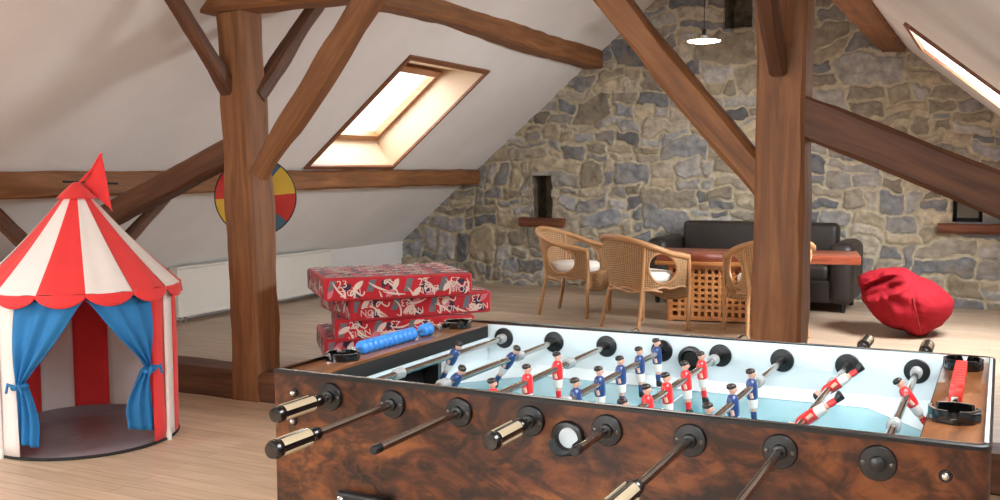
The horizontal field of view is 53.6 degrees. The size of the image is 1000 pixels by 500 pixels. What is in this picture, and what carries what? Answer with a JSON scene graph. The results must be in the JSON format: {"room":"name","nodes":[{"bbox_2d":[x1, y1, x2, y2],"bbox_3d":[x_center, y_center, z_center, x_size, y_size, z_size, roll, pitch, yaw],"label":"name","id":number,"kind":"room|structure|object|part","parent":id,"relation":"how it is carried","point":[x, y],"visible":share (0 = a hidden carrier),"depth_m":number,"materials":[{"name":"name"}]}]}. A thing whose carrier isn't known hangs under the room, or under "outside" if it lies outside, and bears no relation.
{"room":"common room","nodes":[
{"label":"common room","id":0,"kind":"room"},
{"bbox_2d":[168,241,402,319],"bbox_3d":[-4.399,0.648,6.205,0.200,0.600,14.040,2,5,26],"label":"wall","id":1,"kind":"structure","parent":0,"point":[391,253],"depth_m":11.61,"materials":[{"name":"white paint"}]},
{"bbox_2d":[0,0,999,268],"bbox_3d":[-0.607,-1.328,4.228,8.771,3.736,13.990,2,5,26],"label":"ceiling","id":2,"kind":"structure","parent":0,"point":[122,81],"depth_m":7.09,"materials":[{"name":"white paint"}]},
{"bbox_2d":[0,169,479,199],"bbox_3d":[-3.376,-0.369,5.710,0.218,0.198,13.620,2,5,26],"label":"lower purlin","id":3,"kind":"object","parent":2,"relation":"attached to","point":[34,184],"visible":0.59,"depth_m":8.65,"materials":[{"name":"brown wood"}]},
{"bbox_2d":[304,54,490,168],"bbox_3d":[-0.995,-1.243,9.167,1.309,0.987,1.437,2,5,26],"label":"window","id":4,"kind":"structure","parent":2,"relation":"attached to","point":[446,84],"depth_m":9.66,"materials":[{"name":"brown wood"}]},
{"bbox_3d":[-1.194,-1.396,9.300,0.825,0.701,1.200,2,5,26],"label":"sash","id":5,"kind":"part","parent":4,"relation":"part of","materials":[{"name":"brown wood"}]},
{"bbox_2d":[346,0,602,68],"bbox_3d":[-1.996,-1.649,4.915,0.216,0.274,13.621,2,5,26],"label":"upper purlin","id":6,"kind":"object","parent":2,"relation":"attached to","point":[503,32],"visible":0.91,"depth_m":8.75,"materials":[{"name":"brown wood"}]},
{"bbox_2d":[686,0,721,43],"bbox_3d":[1.894,-2.607,9.156,0.320,1.369,0.320,2,5,26],"label":"pendant lamp","id":7,"kind":"object","parent":2,"relation":"hanging from","point":[703,39],"visible":1,"depth_m":9.18,"materials":[{"name":"white ceramic"}]},
{"bbox_3d":[1.897,-1.970,9.207,0.320,0.055,0.320,2,5,26],"label":"lamp shade","id":8,"kind":"part","parent":7,"relation":"part of","materials":[{"name":"white ceramic"}]},
{"bbox_2d":[688,39,719,43],"bbox_3d":[1.897,-1.935,9.210,0.300,0.020,0.300,2,5,26],"label":"diffuser","id":9,"kind":"object","parent":7,"relation":"attached to","point":[695,41],"depth_m":9.14,"materials":[{"name":"beige"}]},
{"bbox_2d":[831,0,905,51],"bbox_3d":[0.776,-1.529,3.535,0.253,0.217,13.620,2,5,26],"label":"upper purlin","id":10,"kind":"object","parent":2,"relation":"attached to","point":[864,14],"visible":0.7,"depth_m":7.73,"materials":[{"name":"brown wood"}]},
{"bbox_2d":[903,22,999,107],"bbox_3d":[3.560,-1.081,6.898,1.309,0.987,1.437,2,5,26],"label":"window","id":11,"kind":"structure","parent":2,"relation":"attached to","point":[922,42],"depth_m":7.57,"materials":[{"name":"white paint"}]},
{"bbox_2d":[0,392,999,499],"bbox_3d":[-1.940,1.312,1.898,8.480,0.100,8.260,2,5,26],"label":"floor","id":12,"kind":"structure","parent":0,"point":[217,452],"depth_m":4.72,"materials":[{"name":"brown wood"}]},
{"bbox_2d":[0,153,182,460],"bbox_3d":[-2.218,0.242,5.235,1.047,1.507,1.035,2,5,26],"label":"tent","id":13,"kind":"object","parent":12,"relation":"on","point":[89,351],"visible":1,"depth_m":5.05,"materials":[{"name":"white fabric"}]},
{"bbox_2d":[12,300,83,447],"bbox_3d":[-2.196,0.606,4.808,0.356,0.724,0.074,-1,5,-4],"label":"curtain","id":14,"kind":"object","parent":13,"relation":"hanging from","point":[37,325],"depth_m":4.78,"materials":[{"name":"blue fabric"}]},
{"bbox_2d":[85,296,153,430],"bbox_3d":[-1.882,0.591,4.956,0.071,0.718,0.343,4,6,41],"label":"curtain","id":15,"kind":"object","parent":13,"relation":"hanging from","point":[131,318],"depth_m":5.00,"materials":[{"name":"fabric"}]},
{"bbox_2d":[216,10,279,401],"bbox_3d":[-1.548,-0.260,6.108,0.300,2.368,0.240,2,5,26],"label":"timber post","id":16,"kind":"object","parent":12,"relation":"on","point":[249,201],"visible":0.9,"depth_m":6.02,"materials":[{"name":"brown wood"}]},
{"bbox_2d":[101,139,223,225],"bbox_3d":[-2.596,-0.213,6.610,2.207,1.018,0.151,2,5,26],"label":"strut","id":17,"kind":"object","parent":16,"relation":"attached to","point":[208,163],"visible":0.53,"depth_m":6.28,"materials":[{"name":"brown wood"}]},
{"bbox_2d":[164,0,231,95],"bbox_3d":[-1.789,-1.293,5.707,0.098,0.797,0.753,2,5,26],"label":"brace","id":18,"kind":"object","parent":16,"relation":"attached to","point":[218,72],"visible":0.96,"depth_m":5.77,"materials":[{"name":"brown wood"}]},
{"bbox_2d":[214,163,296,231],"bbox_3d":[-1.588,-0.343,6.437,0.530,0.530,0.223,-1,5,-14],"label":"wheel","id":19,"kind":"object","parent":16,"relation":"attached to","point":[285,194],"visible":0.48,"depth_m":6.55,"materials":[{"name":"multicoloured plastic"}]},
{"bbox_2d":[256,8,324,101],"bbox_3d":[-1.332,-1.329,6.335,0.106,0.807,0.771,2,5,26],"label":"brace","id":20,"kind":"object","parent":16,"relation":"attached to","point":[282,57],"visible":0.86,"depth_m":6.24,"materials":[{"name":"brown wood"}]},
{"bbox_2d":[200,0,390,16],"bbox_3d":[-0.082,-1.496,5.247,4.320,0.232,0.212,2,5,26],"label":"beam","id":21,"kind":"structure","parent":16,"relation":"on","point":[210,7],"depth_m":5.85,"materials":[{"name":"brown wood"}]},
{"bbox_2d":[250,0,386,179],"bbox_3d":[-1.058,-0.958,5.692,0.939,1.109,0.137,2,5,24],"label":"brace","id":22,"kind":"object","parent":16,"relation":"attached to","point":[332,57],"visible":1,"depth_m":5.63,"materials":[{"name":"brown wood"}]},
{"bbox_2d":[178,355,999,495],"bbox_3d":[-0.129,0.883,5.504,8.040,0.203,0.253,2,5,26],"label":"tie beam","id":23,"kind":"structure","parent":12,"relation":"on","point":[196,375],"depth_m":6.19,"materials":[{"name":"brown wood"}]},
{"bbox_2d":[265,318,995,499],"bbox_3d":[0.320,0.725,2.269,1.425,0.992,1.677,2,5,27],"label":"table","id":24,"kind":"object","parent":12,"relation":"on","point":[460,408],"visible":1,"depth_m":2.04,"materials":[{"name":"brown wood"}]},
{"bbox_3d":[-0.366,0.342,1.769,0.034,0.034,0.133,2,5,27],"label":"handle","id":25,"kind":"part","parent":24,"relation":"part of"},
{"bbox_3d":[-0.412,0.322,2.025,0.034,0.034,0.150,2,5,27],"label":"handle","id":26,"kind":"part","parent":24,"relation":"part of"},
{"bbox_2d":[352,324,441,349],"bbox_3d":[-0.258,0.233,2.556,0.012,0.026,0.413,2,5,27],"label":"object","id":27,"kind":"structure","parent":24,"relation":"on","point":[439,327],"depth_m":2.72,"materials":[{"name":"blue plastic"}]},
{"bbox_3d":[-0.223,0.266,2.522,0.012,0.034,0.811,2,5,27],"label":"trim","id":28,"kind":"part","parent":24,"relation":"part of","materials":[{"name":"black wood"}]},
{"bbox_3d":[-0.145,0.279,2.551,0.015,0.016,1.080,2,5,27],"label":"rod","id":29,"kind":"part","parent":24,"relation":"part of","materials":[{"name":"silver metal"}]},
{"bbox_3d":[-0.059,0.293,2.373,0.015,0.016,1.260,2,5,27],"label":"rod","id":30,"kind":"part","parent":24,"relation":"part of","materials":[{"name":"silver metal"}]},
{"bbox_3d":[0.059,0.301,2.259,0.018,0.017,1.237,2,5,27],"label":"rod","id":31,"kind":"part","parent":24,"relation":"part of","materials":[{"name":"silver metal"}]},
{"bbox_3d":[0.012,0.337,1.818,0.034,0.034,0.137,2,5,27],"label":"handle","id":32,"kind":"part","parent":24,"relation":"part of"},
{"bbox_2d":[548,420,584,456],"bbox_3d":[0.121,0.357,1.859,0.068,0.068,0.040,2,5,27],"label":"ball return hole","id":33,"kind":"object","parent":24,"relation":"on","point":[563,435],"depth_m":1.87,"materials":[{"name":"black plastic"}]},
{"bbox_3d":[0.278,0.294,2.342,0.015,0.016,1.090,2,5,27],"label":"rod","id":34,"kind":"part","parent":24,"relation":"part of","materials":[{"name":"silver metal"}]},
{"bbox_3d":[0.178,0.365,1.449,0.034,0.034,0.141,2,5,27],"label":"handle","id":35,"kind":"part","parent":24,"relation":"part of","materials":[{"name":"beige plastic"}]},
{"bbox_3d":[0.385,0.305,2.204,0.018,0.017,1.142,2,5,27],"label":"rod","id":36,"kind":"part","parent":24,"relation":"part of","materials":[{"name":"silver metal"}]},
{"bbox_2d":[678,346,703,370],"bbox_3d":[0.501,0.287,2.607,0.068,0.068,0.012,2,5,27],"label":"rod bearing","id":37,"kind":"object","parent":24,"relation":"on","point":[688,353],"depth_m":2.61,"materials":[{"name":"black plastic"}]},
{"bbox_3d":[0.474,0.318,2.031,0.015,0.016,1.210,2,5,27],"label":"rod","id":38,"kind":"part","parent":24,"relation":"part of","materials":[{"name":"silver metal"}]},
{"bbox_3d":[0.659,0.261,2.744,0.034,0.034,0.138,2,5,27],"label":"handle","id":39,"kind":"part","parent":24,"relation":"part of","materials":[{"name":"beige"}]},
{"bbox_3d":[0.656,0.316,2.043,0.018,0.017,1.464,2,5,27],"label":"rod","id":40,"kind":"part","parent":24,"relation":"part of","materials":[{"name":"silver metal"}]},
{"bbox_3d":[1.010,0.260,2.740,0.034,0.034,0.148,2,5,27],"label":"handle","id":41,"kind":"part","parent":24,"relation":"part of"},
{"bbox_3d":[0.868,0.310,2.113,0.018,0.017,1.108,2,5,27],"label":"rod","id":42,"kind":"part","parent":24,"relation":"part of","materials":[{"name":"silver metal"}]},
{"bbox_3d":[1.142,0.266,2.652,0.034,0.034,0.148,2,5,27],"label":"handle","id":43,"kind":"part","parent":24,"relation":"part of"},
{"bbox_3d":[0.868,0.305,1.971,0.012,0.034,0.811,2,5,27],"label":"trim","id":44,"kind":"part","parent":24,"relation":"part of","materials":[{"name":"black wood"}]},
{"bbox_2d":[951,395,957,401],"bbox_3d":[0.931,0.272,2.009,0.012,0.026,0.378,2,5,27],"label":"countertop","id":45,"kind":"structure","parent":24,"relation":"on","point":[954,398],"depth_m":1.84,"materials":[{"name":"silver metal"}]},
{"bbox_2d":[750,0,813,342],"bbox_3d":[1.329,-0.156,4.676,0.251,2.361,0.241,2,5,26],"label":"timber post","id":46,"kind":"object","parent":12,"relation":"on","point":[780,277],"visible":0.66,"depth_m":4.57,"materials":[{"name":"brown wood"}]},
{"bbox_2d":[593,0,754,194],"bbox_3d":[0.862,-0.843,4.828,1.017,1.180,0.129,2,5,26],"label":"brace","id":47,"kind":"object","parent":46,"relation":"attached to","point":[716,126],"visible":0.9,"depth_m":4.76,"materials":[{"name":"brown wood"}]},
{"bbox_2d":[756,0,786,76],"bbox_3d":[1.115,-1.161,4.198,0.094,0.790,0.769,2,5,26],"label":"brace","id":48,"kind":"object","parent":46,"relation":"attached to","point":[769,11],"visible":1,"depth_m":4.36,"materials":[{"name":"brown wood"}]},
{"bbox_2d":[804,96,999,219],"bbox_3d":[2.344,-0.115,4.155,2.195,1.123,0.172,2,5,26],"label":"strut","id":49,"kind":"object","parent":46,"relation":"attached to","point":[973,184],"visible":0.98,"depth_m":4.33,"materials":[{"name":"brown wood"}]},
{"bbox_2d":[176,282,999,442],"bbox_3d":[1.196,0.742,8.152,8.480,0.120,5.880,2,5,26],"label":"floor","id":50,"kind":"structure","parent":0,"point":[966,331],"depth_m":8.62,"materials":[{"name":"brown wood"}]},
{"bbox_2d":[169,249,331,321],"bbox_3d":[-2.392,0.321,9.734,0.108,0.498,2.344,2,5,26],"label":"radiator","id":51,"kind":"object","parent":50,"relation":"on","point":[206,286],"visible":0.58,"depth_m":9.22,"materials":[{"name":"metal"}]},
{"bbox_2d":[169,249,330,269],"bbox_3d":[-2.377,0.080,9.749,0.105,0.020,2.260,2,5,26],"label":"grille","id":52,"kind":"object","parent":51,"relation":"attached to","point":[321,252],"depth_m":9.95,"materials":[{"name":"metal"}]},
{"bbox_2d":[535,226,611,318],"bbox_3d":[0.656,0.188,9.286,0.662,0.817,0.707,2,5,26],"label":"wicker chair","id":53,"kind":"object","parent":50,"relation":"on","point":[556,246],"visible":0.96,"depth_m":9.13,"materials":[{"name":"wicker"}]},
{"bbox_3d":[0.398,0.244,9.166,0.095,0.727,0.083,-4,6,-38],"label":"leg","id":54,"kind":"part","parent":53,"relation":"part of","materials":[{"name":"wicker"}]},
{"bbox_3d":[0.601,0.211,9.571,0.083,0.727,0.095,0,5,1],"label":"leg","id":55,"kind":"part","parent":53,"relation":"part of","materials":[{"name":"wicker"}]},
{"bbox_3d":[0.640,-0.108,9.270,0.611,0.224,0.690,2,5,26],"label":"rail","id":56,"kind":"part","parent":53,"relation":"part of","materials":[{"name":"wicker"}]},
{"bbox_2d":[550,260,599,271],"bbox_3d":[0.689,0.147,9.267,0.443,0.094,0.473,2,5,26],"label":"cushion","id":57,"kind":"object","parent":53,"relation":"on","point":[557,265],"depth_m":9.11,"materials":[{"name":"white fabric"}]},
{"bbox_3d":[0.693,0.231,9.272,0.563,0.086,0.574,2,5,26],"label":"seat rail","id":58,"kind":"part","parent":53,"relation":"part of","materials":[{"name":"wicker"}]},
{"bbox_3d":[0.786,0.318,8.901,0.043,0.611,0.035,2,5,26],"label":"leg","id":59,"kind":"part","parent":53,"relation":"part of","materials":[{"name":"wicker"}]},
{"bbox_3d":[1.050,0.275,9.428,0.043,0.611,0.035,2,5,26],"label":"leg","id":60,"kind":"part","parent":53,"relation":"part of","materials":[{"name":"wicker"}]},
{"bbox_2d":[599,233,691,329],"bbox_3d":[1.178,0.258,8.381,0.662,0.817,0.707,-3,5,-31],"label":"wicker chair","id":61,"kind":"object","parent":50,"relation":"on","point":[627,259],"visible":1,"depth_m":8.18,"materials":[{"name":"wicker"}]},
{"bbox_3d":[0.909,0.296,8.487,0.095,0.727,0.083,3,5,33],"label":"leg","id":62,"kind":"part","parent":61,"relation":"part of","materials":[{"name":"wicker"}]},
{"bbox_3d":[1.151,0.326,8.091,0.104,0.727,0.090,-3,5,-31],"label":"leg","id":63,"kind":"part","parent":61,"relation":"part of","materials":[{"name":"wicker"}]},
{"bbox_3d":[1.273,0.325,8.793,0.043,0.611,0.035,-3,5,-31],"label":"leg","id":64,"kind":"part","parent":61,"relation":"part of","materials":[{"name":"wicker"}]},
{"bbox_3d":[1.162,-0.037,8.350,0.611,0.224,0.690,-3,5,-31],"label":"rail","id":65,"kind":"part","parent":61,"relation":"part of","materials":[{"name":"wicker"}]},
{"bbox_3d":[1.212,0.298,8.406,0.563,0.086,0.574,-3,5,-31],"label":"seat rail","id":66,"kind":"part","parent":61,"relation":"part of","materials":[{"name":"wicker"}]},
{"bbox_2d":[650,268,672,282],"bbox_3d":[1.208,0.214,8.397,0.443,0.094,0.473,-3,5,-31],"label":"cushion","id":67,"kind":"object","parent":61,"relation":"on","point":[659,275],"depth_m":8.22,"materials":[{"name":"white fabric"}]},
{"bbox_3d":[1.581,0.363,8.290,0.043,0.611,0.035,-3,5,-31],"label":"leg","id":68,"kind":"part","parent":61,"relation":"part of","materials":[{"name":"wicker"}]},
{"bbox_2d":[648,220,862,312],"bbox_3d":[2.526,0.134,9.870,1.990,0.810,0.820,2,5,26],"label":"leather sofa","id":69,"kind":"object","parent":50,"relation":"on","point":[836,284],"visible":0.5,"depth_m":9.71,"materials":[{"name":"black leather"}]},
{"bbox_3d":[1.598,0.481,10.039,0.060,0.100,0.058,2,5,26],"label":"leg","id":70,"kind":"part","parent":69,"relation":"part of","materials":[{"name":"black plastic"}]},
{"bbox_3d":[1.730,0.142,10.258,0.220,0.580,0.800,2,5,26],"label":"armrest","id":71,"kind":"part","parent":69,"relation":"part of","materials":[{"name":"black leather"}]},
{"bbox_2d":[684,220,753,248],"bbox_3d":[2.304,-0.053,10.280,0.770,0.500,0.220,2,5,26],"label":"cushion","id":72,"kind":"object","parent":69,"relation":"on","point":[718,234],"depth_m":10.19,"materials":[{"name":"black leather"}]},
{"bbox_3d":[2.532,0.338,9.895,1.890,0.220,0.740,2,5,26],"label":"frame","id":73,"kind":"part","parent":69,"relation":"part of","materials":[{"name":"black leather"}]},
{"bbox_2d":[810,264,829,280],"bbox_3d":[2.846,0.186,9.647,0.770,0.160,0.620,2,5,26],"label":"seat cushion","id":74,"kind":"object","parent":69,"relation":"on","point":[818,272],"depth_m":9.24,"materials":[{"name":"black leather"}]},
{"bbox_2d":[811,222,840,250],"bbox_3d":[2.998,-0.028,9.935,0.780,0.500,0.220,2,5,26],"label":"cushion","id":75,"kind":"object","parent":69,"relation":"on","point":[824,235],"depth_m":9.72,"materials":[{"name":"black leather"}]},
{"bbox_3d":[3.199,0.538,9.241,0.060,0.100,0.058,2,5,26],"label":"leg","id":76,"kind":"part","parent":69,"relation":"part of","materials":[{"name":"black plastic"}]},
{"bbox_3d":[3.314,0.198,9.470,0.220,0.580,0.800,2,5,26],"label":"armrest","id":77,"kind":"part","parent":69,"relation":"part of","materials":[{"name":"black leather"}]},
{"bbox_2d":[655,248,860,322],"bbox_3d":[2.273,0.319,8.803,1.717,0.612,0.580,1,5,17],"label":"table","id":78,"kind":"object","parent":50,"relation":"on","point":[705,260],"visible":0.34,"depth_m":8.69,"materials":[{"name":"red wood"}]},
{"bbox_3d":[1.563,0.360,9.018,0.034,0.502,0.460,1,5,16],"label":"lattice panel","id":79,"kind":"part","parent":78,"relation":"part of","materials":[{"name":"brown wood"}]},
{"bbox_3d":[2.069,0.103,8.846,1.292,0.034,0.580,1,5,17],"label":"frame","id":80,"kind":"part","parent":78,"relation":"part of","materials":[{"name":"brown wood"}]},
{"bbox_3d":[2.034,0.388,8.639,1.120,0.502,0.034,1,5,17],"label":"lattice panel","id":81,"kind":"part","parent":78,"relation":"part of","materials":[{"name":"brown wood"}]},
{"bbox_3d":[2.100,0.601,8.877,1.060,0.020,0.400,1,5,17],"label":"board","id":82,"kind":"part","parent":78,"relation":"part of","materials":[{"name":"brown wood"}]},
{"bbox_3d":[2.165,0.353,9.079,1.120,0.502,0.034,1,5,17],"label":"lattice panel","id":83,"kind":"part","parent":78,"relation":"part of","materials":[{"name":"brown wood"}]},
{"bbox_2d":[722,241,815,338],"bbox_3d":[2.186,0.283,8.012,0.707,0.817,0.662,0,5,-2],"label":"wicker chair","id":84,"kind":"object","parent":50,"relation":"on","point":[740,289],"visible":0.38,"depth_m":7.89,"materials":[{"name":"wicker"}]},
{"bbox_3d":[1.877,0.361,8.298,0.035,0.611,0.043,0,5,-2],"label":"leg","id":85,"kind":"part","parent":84,"relation":"part of","materials":[{"name":"wicker"}]},
{"bbox_3d":[2.183,0.322,8.056,0.574,0.086,0.563,0,5,-2],"label":"seat rail","id":86,"kind":"part","parent":84,"relation":"part of","materials":[{"name":"wicker"}]},
{"bbox_3d":[1.966,0.344,7.830,0.095,0.727,0.083,-3,5,-28],"label":"leg","id":87,"kind":"part","parent":84,"relation":"part of","materials":[{"name":"wicker"}]},
{"bbox_3d":[2.184,-0.011,7.972,0.690,0.224,0.611,0,5,-2],"label":"rail","id":88,"kind":"part","parent":84,"relation":"part of","materials":[{"name":"wicker"}]},
{"bbox_3d":[2.419,0.340,7.850,0.095,0.727,0.083,2,5,23],"label":"leg","id":89,"kind":"part","parent":84,"relation":"part of","materials":[{"name":"wicker"}]},
{"bbox_2d":[857,267,954,336],"bbox_3d":[3.284,0.412,8.036,0.736,0.536,0.774,2,5,26],"label":"bean bag","id":90,"kind":"object","parent":50,"relation":"on","point":[899,298],"visible":1,"depth_m":7.78,"materials":[{"name":"red fabric"}]},
{"bbox_3d":[-0.692,0.735,6.636,0.865,0.149,0.706,-1,5,-9],"label":"floor cushion","id":91,"kind":"object","parent":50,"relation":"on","visible":0},
{"bbox_2d":[317,323,357,354],"bbox_3d":[-0.771,0.593,6.655,0.865,0.149,0.706,-1,5,-15],"label":"floor cushion","id":92,"kind":"object","parent":91,"relation":"on","point":[326,341],"visible":0.14,"depth_m":6.28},
{"bbox_2d":[331,312,473,340],"bbox_3d":[-0.660,0.460,6.554,0.885,0.149,0.706,-1,5,-11],"label":"floor cushion","id":93,"kind":"object","parent":92,"relation":"on","point":[344,329],"visible":0.28,"depth_m":6.18,"materials":[{"name":"red fabric"}]},
{"bbox_2d":[321,286,490,320],"bbox_3d":[-0.633,0.320,6.536,0.945,0.149,0.726,-2,5,-25],"label":"floor cushion","id":94,"kind":"object","parent":93,"relation":"on","point":[479,300],"visible":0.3,"depth_m":6.21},
{"bbox_2d":[307,262,471,301],"bbox_3d":[-0.722,0.195,6.344,0.925,0.149,0.726,-2,5,-19],"label":"gift box","id":95,"kind":"object","parent":94,"relation":"on","point":[414,280],"visible":1,"depth_m":6.06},
{"bbox_2d":[401,0,999,309],"bbox_3d":[2.409,-1.442,10.382,8.463,4.012,0.070,2,5,26],"label":"wall","id":96,"kind":"structure","parent":0,"point":[620,157],"depth_m":10.54,"materials":[{"name":"stone"}]},
{"bbox_2d":[518,176,565,226],"bbox_3d":[0.553,-0.577,11.519,0.545,0.601,0.440,2,5,26],"label":"window","id":97,"kind":"structure","parent":96,"relation":"in","point":[543,201],"depth_m":11.57,"materials":[{"name":"wood"}]},
{"bbox_3d":[0.523,-0.326,11.476,0.545,0.106,0.300,2,5,26],"label":"sill","id":98,"kind":"part","parent":97,"relation":"part of","materials":[{"name":"brown wood"}]},
{"bbox_2d":[723,0,753,29],"bbox_3d":[2.549,-2.605,10.410,0.309,0.599,0.340,2,5,26],"label":"window","id":99,"kind":"structure","parent":96,"relation":"in","point":[738,13],"depth_m":10.57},
{"bbox_2d":[937,200,999,234],"bbox_3d":[4.530,-0.444,9.537,0.545,0.564,0.440,2,5,26],"label":"window","id":100,"kind":"structure","parent":96,"relation":"in","point":[960,212],"depth_m":9.45,"materials":[{"name":"wood"}]},
{"bbox_2d":[957,203,978,221],"bbox_3d":[4.554,-0.499,9.627,0.265,0.445,0.010,2,5,26],"label":"window pane","id":101,"kind":"object","parent":100,"relation":"attached to","point":[964,213],"depth_m":9.63,"materials":[{"name":"grey glass"}]},
{"bbox_3d":[4.500,-0.208,9.493,0.545,0.100,0.300,2,5,26],"label":"sill","id":102,"kind":"part","parent":100,"relation":"part of","materials":[{"name":"brown wood"}]},
{"bbox_3d":[-2.880,0.408,6.815,0.149,0.930,0.148,2,5,26],"label":"post","id":103,"kind":"object","parent":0,"visible":0},
{"bbox_2d":[0,208,27,246],"bbox_3d":[-3.063,-0.037,6.412,0.085,0.749,0.801,2,5,26],"label":"brace","id":104,"kind":"object","parent":103,"relation":"attached to","point":[9,228],"visible":0.23,"depth_m":6.27,"materials":[{"name":"brown wood"}]},
{"bbox_2d":[125,200,170,240],"bbox_3d":[-2.680,-0.102,7.177,0.081,0.700,0.874,2,5,26],"label":"brace","id":105,"kind":"object","parent":103,"relation":"attached to","point":[140,224],"visible":0.34,"depth_m":7.25,"materials":[{"name":"brown wood"}]}
]}

